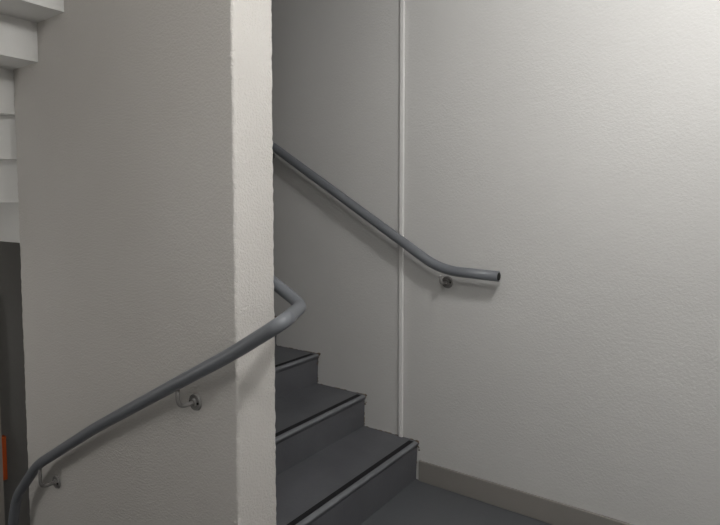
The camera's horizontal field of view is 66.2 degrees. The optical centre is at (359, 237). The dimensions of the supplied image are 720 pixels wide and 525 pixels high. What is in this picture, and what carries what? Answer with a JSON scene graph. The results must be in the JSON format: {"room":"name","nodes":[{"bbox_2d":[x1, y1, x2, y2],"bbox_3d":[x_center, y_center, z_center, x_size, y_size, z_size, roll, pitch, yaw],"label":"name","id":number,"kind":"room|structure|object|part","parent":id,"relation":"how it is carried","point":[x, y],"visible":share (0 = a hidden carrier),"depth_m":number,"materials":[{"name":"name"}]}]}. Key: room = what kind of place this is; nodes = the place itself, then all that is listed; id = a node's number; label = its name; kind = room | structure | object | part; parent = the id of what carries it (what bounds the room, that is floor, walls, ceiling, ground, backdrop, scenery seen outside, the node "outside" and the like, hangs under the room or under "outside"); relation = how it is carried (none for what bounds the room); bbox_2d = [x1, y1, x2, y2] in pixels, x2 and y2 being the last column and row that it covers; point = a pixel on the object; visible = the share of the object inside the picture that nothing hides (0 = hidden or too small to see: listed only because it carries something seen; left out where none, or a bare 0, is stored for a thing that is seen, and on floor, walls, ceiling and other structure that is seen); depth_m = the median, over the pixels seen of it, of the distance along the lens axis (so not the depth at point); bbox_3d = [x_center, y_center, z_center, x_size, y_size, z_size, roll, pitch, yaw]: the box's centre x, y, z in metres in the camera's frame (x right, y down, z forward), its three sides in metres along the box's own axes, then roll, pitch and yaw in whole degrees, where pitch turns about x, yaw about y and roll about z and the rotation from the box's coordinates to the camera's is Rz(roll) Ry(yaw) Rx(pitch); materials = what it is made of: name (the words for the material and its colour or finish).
{"room":"stairwell","nodes":[
{"label":"stairwell","id":0,"kind":"room"},
{"bbox_2d":[0,241,29,524],"bbox_3d":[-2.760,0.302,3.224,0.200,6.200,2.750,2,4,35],"label":"door","id":1,"kind":"structure","parent":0,"point":[12,370],"depth_m":3.70,"materials":[{"name":"paint"}]},
{"bbox_2d":[0,410,4,524],"bbox_3d":[-2.507,1.391,3.439,0.039,2.000,0.485,2,4,35],"label":"leaf","id":2,"kind":"object","parent":1,"relation":"attached to","point":[2,512],"visible":1,"depth_m":3.63,"materials":[{"name":"paint"}]},
{"bbox_2d":[2,435,7,480],"bbox_3d":[-2.359,1.454,3.650,0.042,0.290,0.025,2,4,35],"label":"tape","id":3,"kind":"object","parent":2,"relation":"attached to","point":[4,450],"visible":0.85,"depth_m":3.64,"materials":[{"name":"orange plastic"}]},
{"bbox_2d":[13,0,275,524],"bbox_3d":[-0.933,0.361,2.228,1.457,6.200,0.176,2,4,35],"label":"wall","id":4,"kind":"structure","parent":0,"point":[144,142],"depth_m":1.98,"materials":[{"name":"white paint"}]},
{"bbox_2d":[8,276,305,524],"bbox_3d":[-0.853,0.755,2.196,1.774,2.259,0.361,2,4,35],"label":"handrail","id":5,"kind":"object","parent":4,"relation":"attached to","point":[288,317],"visible":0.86,"depth_m":1.86,"materials":[{"name":"metal"}]},
{"bbox_3d":[-1.372,1.043,2.419,0.020,0.101,0.070,2,4,35],"label":"arm","id":6,"kind":"part","parent":5,"relation":"part of","materials":[{"name":"paint"}]},
{"bbox_3d":[-0.580,0.527,1.828,0.020,0.071,0.070,2,4,35],"label":"arm","id":7,"kind":"part","parent":5,"relation":"part of","materials":[{"name":"paint"}]},
{"bbox_2d":[360,479,551,524],"bbox_3d":[0.696,1.470,0.852,2.943,0.250,2.750,2,4,35],"label":"floor","id":8,"kind":"structure","parent":0,"point":[418,503],"depth_m":2.51,"materials":[{"name":"paint"}]},
{"bbox_2d":[0,0,419,524],"bbox_3d":[-1.575,-0.357,2.350,2.697,3.220,2.753,2,4,35],"label":"staircase","id":9,"kind":"structure","parent":8,"relation":"on","point":[332,468],"depth_m":2.56,"materials":[{"name":"paint"}]},
{"bbox_2d":[271,0,719,524],"bbox_3d":[0.461,0.330,2.759,6.000,6.200,0.200,2,4,35],"label":"wall","id":10,"kind":"structure","parent":0,"point":[569,150],"depth_m":2.43,"materials":[{"name":"paint"}]},
{"bbox_2d":[272,142,500,287],"bbox_3d":[-0.084,-0.260,2.929,1.739,0.973,0.093,2,4,35],"label":"handrail","id":11,"kind":"object","parent":10,"relation":"attached to","point":[481,274],"visible":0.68,"depth_m":2.72,"materials":[{"name":"metal"}]},
{"bbox_3d":[0.396,0.202,2.622,0.015,0.044,0.070,2,4,35],"label":"arm","id":12,"kind":"part","parent":11,"relation":"part of","materials":[{"name":"paint"}]},
{"bbox_2d":[398,0,404,436],"bbox_3d":[0.210,-0.871,2.734,0.023,3.800,0.014,2,4,35],"label":"trim","id":13,"kind":"structure","parent":10,"relation":"attached to","point":[402,2],"depth_m":2.77,"materials":[{"name":"paint"}]},
{"bbox_2d":[419,460,633,524],"bbox_3d":[1.487,1.226,1.956,2.909,0.106,0.014,2,4,35],"label":"baseboard","id":14,"kind":"structure","parent":10,"relation":"attached to","point":[537,507],"depth_m":2.51,"materials":[{"name":"paint"}]}
]}

